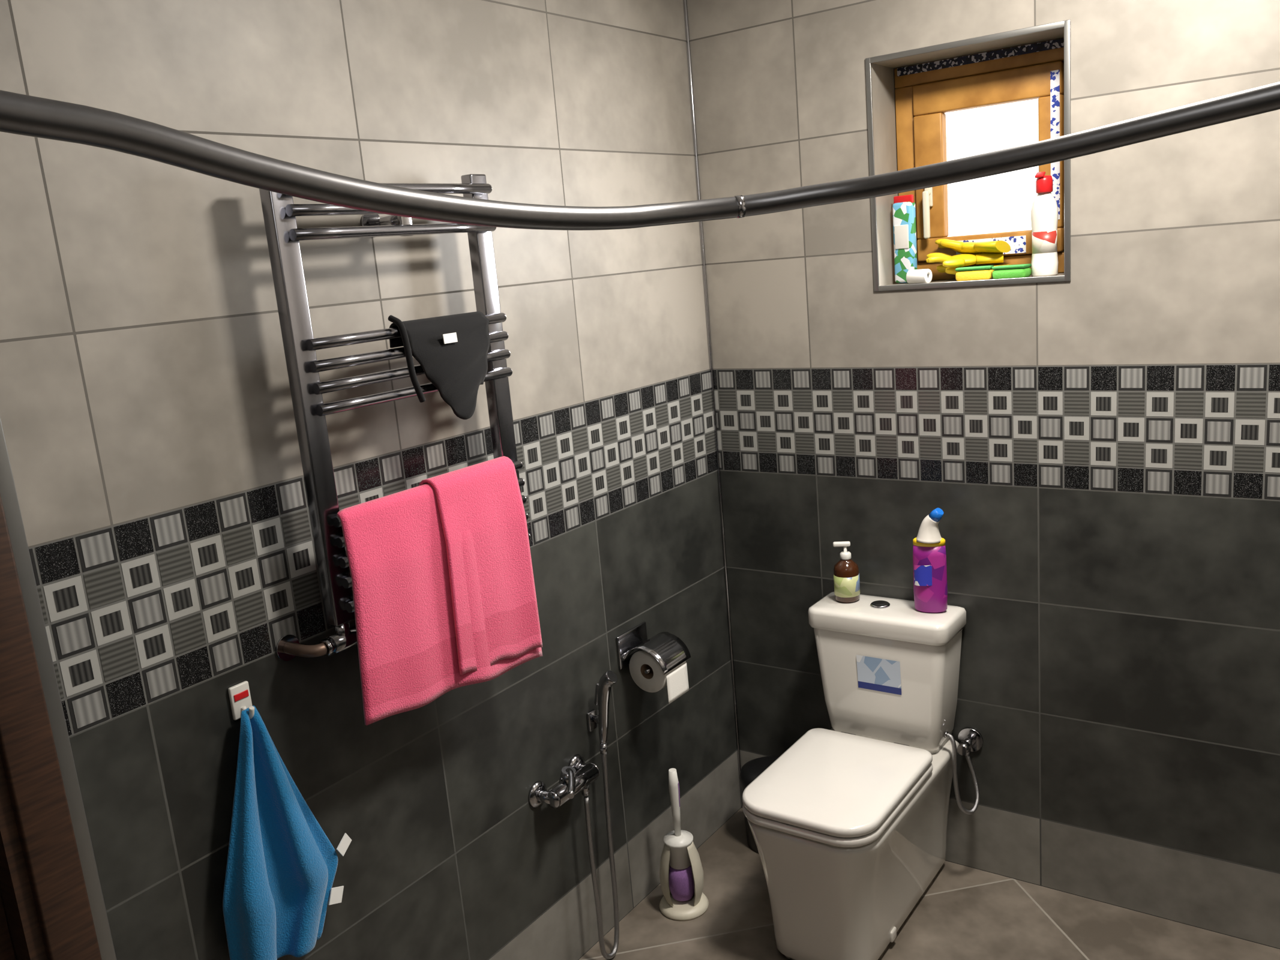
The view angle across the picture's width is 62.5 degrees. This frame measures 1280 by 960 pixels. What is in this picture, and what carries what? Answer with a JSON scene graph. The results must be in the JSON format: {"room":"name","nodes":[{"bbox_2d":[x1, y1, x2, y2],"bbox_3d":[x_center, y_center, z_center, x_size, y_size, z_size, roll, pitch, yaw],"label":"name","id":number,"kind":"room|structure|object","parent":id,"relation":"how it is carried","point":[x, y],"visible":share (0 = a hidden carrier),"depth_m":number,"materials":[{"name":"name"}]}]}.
{"room":"bathroom","nodes":[
{"label":"bathroom","id":0,"kind":"room"},
{"bbox_2d":[0,0,741,959],"bbox_3d":[-0.643,0.104,1.903,0.001,2.600,3.000,4,15,35],"label":"wall","id":1,"kind":"structure","parent":0,"point":[147,416],"depth_m":2.03,"materials":[{"name":"grey tile"}]},
{"bbox_2d":[0,493,102,959],"bbox_3d":[-1.201,0.543,1.230,0.134,2.120,0.985,4,15,35],"label":"door","id":2,"kind":"structure","parent":1,"relation":"in","point":[45,914],"depth_m":1.55,"materials":[{"name":"brown wood"}]},
{"bbox_2d":[0,417,116,959],"bbox_3d":[-0.894,0.201,1.552,0.010,2.600,0.025,4,15,35],"label":"trim","id":3,"kind":"structure","parent":1,"relation":"attached to","point":[8,491],"depth_m":1.58,"materials":[{"name":"metal"}]},
{"bbox_2d":[228,681,254,720],"bbox_3d":[-0.687,0.387,1.836,0.038,0.061,0.038,4,15,35],"label":"wall hook","id":4,"kind":"object","parent":1,"relation":"attached to","point":[239,695],"visible":0.94,"depth_m":1.84,"materials":[{"name":"white plastic"}]},
{"bbox_2d":[222,705,351,959],"bbox_3d":[-0.630,0.632,1.893,0.060,0.490,0.280,3,14,32],"label":"towel","id":5,"kind":"object","parent":4,"relation":"hanging from","point":[281,867],"visible":1,"depth_m":1.86,"materials":[{"name":"blue fabric"}]},
{"bbox_2d":[259,174,531,661],"bbox_3d":[-0.476,-0.145,2.023,0.110,0.854,0.598,4,15,35],"label":"heated towel rail","id":6,"kind":"object","parent":1,"relation":"attached to","point":[279,212],"visible":0.62,"depth_m":1.88,"materials":[{"name":"silver metal"}]},
{"bbox_2d":[387,311,490,419],"bbox_3d":[-0.379,-0.223,2.056,0.065,0.218,0.239,4,15,35],"label":"black briefs","id":7,"kind":"object","parent":6,"relation":"hanging from","point":[451,351],"visible":0.98,"depth_m":2.04,"materials":[{"name":"fabric"}]},
{"bbox_2d":[336,456,542,725],"bbox_3d":[-0.393,0.220,2.086,0.073,0.451,0.493,4,15,35],"label":"towel","id":8,"kind":"object","parent":6,"relation":"hanging from","point":[441,569],"visible":1,"depth_m":2.05,"materials":[{"name":"pink fabric"}]},
{"bbox_2d":[528,754,600,808],"bbox_3d":[-0.153,0.734,2.545,0.127,0.104,0.214,4,15,35],"label":"faucet","id":9,"kind":"object","parent":1,"relation":"attached to","point":[576,777],"visible":1,"depth_m":2.51,"materials":[{"name":"silver metal"}]},
{"bbox_2d":[583,670,619,959],"bbox_3d":[-0.101,0.846,2.666,0.083,0.733,0.165,4,15,35],"label":"bidet sprayer","id":10,"kind":"object","parent":1,"relation":"attached to","point":[603,688],"visible":1,"depth_m":2.65,"materials":[{"name":"silver metal"}]},
{"bbox_2d":[616,621,690,675],"bbox_3d":[0.039,0.445,2.775,0.145,0.095,0.140,4,15,35],"label":"toilet paper holder","id":11,"kind":"object","parent":1,"relation":"attached to","point":[668,650],"visible":0.94,"depth_m":2.76,"materials":[{"name":"silver metal"}]},
{"bbox_2d":[628,649,688,703],"bbox_3d":[0.049,0.498,2.781,0.119,0.138,0.100,4,15,35],"label":"toilet paper roll","id":12,"kind":"object","parent":11,"relation":"in","point":[676,680],"visible":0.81,"depth_m":2.75,"materials":[{"name":"paper"}]},
{"bbox_2d":[579,807,1279,959],"bbox_3d":[0.282,1.422,1.598,2.000,0.001,3.000,4,15,35],"label":"floor","id":13,"kind":"structure","parent":0,"point":[965,913],"depth_m":2.71,"materials":[{"name":"tile"}]},
{"bbox_2d":[658,768,708,921],"bbox_3d":[0.103,0.966,2.835,0.136,0.405,0.136,4,15,35],"label":"toilet brush","id":14,"kind":"object","parent":13,"relation":"on","point":[681,871],"visible":1,"depth_m":2.82,"materials":[{"name":"white plastic"}]},
{"bbox_2d":[739,756,778,853],"bbox_3d":[0.388,0.958,3.119,0.184,0.253,0.195,4,15,35],"label":"pedal bin","id":15,"kind":"object","parent":13,"relation":"on","point":[752,769],"visible":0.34,"depth_m":3.10,"materials":[{"name":"black plastic"}]},
{"bbox_2d":[742,591,966,959],"bbox_3d":[0.548,0.762,2.703,0.388,0.782,0.655,4,15,35],"label":"toilet","id":16,"kind":"object","parent":13,"relation":"on","point":[848,826],"visible":0.97,"depth_m":2.65,"materials":[{"name":"white ceramic"}]},
{"bbox_2d":[832,541,859,603],"bbox_3d":[0.562,0.247,2.873,0.069,0.163,0.069,4,15,35],"label":"soap dispenser","id":17,"kind":"object","parent":16,"relation":"on","point":[846,573],"visible":1,"depth_m":2.85,"materials":[{"name":"brown plastic"}]},
{"bbox_2d":[912,507,947,612],"bbox_3d":[0.748,0.204,2.722,0.086,0.278,0.068,0,13,22],"label":"bottle","id":18,"kind":"object","parent":16,"relation":"on","point":[929,566],"depth_m":2.71,"materials":[{"name":"purple plastic"}]},
{"bbox_2d":[687,0,1279,949],"bbox_3d":[1.099,-0.199,2.607,2.000,2.600,0.241,4,15,35],"label":"wall","id":19,"kind":"structure","parent":0,"point":[1098,450],"depth_m":2.61,"materials":[{"name":"grey tile"}]},
{"bbox_2d":[682,0,742,808],"bbox_3d":[0.216,-0.223,3.083,0.009,2.600,0.009,4,15,35],"label":"trim","id":20,"kind":"structure","parent":19,"relation":"attached to","point":[685,8],"depth_m":3.07,"materials":[{"name":"silver metal"}]},
{"bbox_2d":[892,194,917,283],"bbox_3d":[0.688,-0.626,2.741,0.033,0.222,0.056,-16,16,-43],"label":"spray can","id":21,"kind":"object","parent":19,"relation":"on","point":[904,209],"visible":0.95,"depth_m":2.73,"materials":[{"name":"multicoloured plastic"}]},
{"bbox_2d":[906,268,932,284],"bbox_3d":[0.709,-0.517,2.678,0.036,0.036,0.055,-16,16,-41],"label":"tape roll","id":22,"kind":"object","parent":19,"relation":"on","point":[916,276],"visible":1,"depth_m":2.66,"materials":[{"name":"white plastic"}]},
{"bbox_2d":[943,727,983,814],"bbox_3d":[0.868,0.768,2.814,0.075,0.231,0.121,4,15,35],"label":"valve","id":23,"kind":"object","parent":19,"relation":"attached to","point":[970,739],"visible":1,"depth_m":2.81,"materials":[{"name":"silver metal"}]},
{"bbox_2d":[865,19,1070,291],"bbox_3d":[0.779,-0.753,2.530,0.484,0.571,0.005,4,15,35],"label":"trim","id":24,"kind":"structure","parent":19,"relation":"attached to","point":[1065,24],"depth_m":2.50,"materials":[{"name":"metal"}]},
{"bbox_2d":[925,238,1010,274],"bbox_3d":[0.828,-0.561,2.662,0.153,0.103,0.203,-16,16,-43],"label":"gloves","id":25,"kind":"object","parent":19,"relation":"on","point":[992,251],"visible":0.8,"depth_m":2.64,"materials":[{"name":"yellow rubber"}]},
{"bbox_2d":[955,265,993,281],"bbox_3d":[0.829,-0.511,2.609,0.085,0.033,0.050,2,14,29],"label":"sponge","id":26,"kind":"object","parent":19,"relation":"in","point":[980,272],"visible":0.94,"depth_m":2.59,"materials":[{"name":"yellow"}]},
{"bbox_2d":[894,37,1063,280],"bbox_3d":[0.874,-0.789,2.660,0.460,0.547,0.115,4,15,35],"label":"window","id":27,"kind":"structure","parent":19,"relation":"in","point":[955,108],"depth_m":2.65,"materials":[{"name":"brown wood"}]},
{"bbox_2d":[991,263,1031,279],"bbox_3d":[0.902,-0.505,2.557,0.082,0.031,0.050,5,16,40],"label":"sponge","id":28,"kind":"object","parent":19,"relation":"in","point":[1021,270],"visible":1,"depth_m":2.54,"materials":[{"name":"green"}]},
{"bbox_2d":[1030,171,1058,276],"bbox_3d":[0.963,-0.609,2.510,0.062,0.243,0.045,4,15,35],"label":"bottle","id":29,"kind":"object","parent":19,"relation":"in","point":[1044,210],"visible":1,"depth_m":2.50,"materials":[{"name":"white plastic"}]},
{"bbox_3d":[0.986,0.207,0.751,0.001,2.600,3.000,4,15,35],"label":"wall","id":30,"kind":"structure","parent":0,"visible":0},
{"bbox_2d":[0,81,1279,230],"bbox_3d":[-0.051,-0.308,0.766,1.986,0.230,0.855,-9,13,-19],"label":"shower curtain rod","id":31,"kind":"object","parent":30,"relation":"attached to","point":[20,114],"visible":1,"depth_m":1.00,"materials":[{"name":"metal"}]}
]}

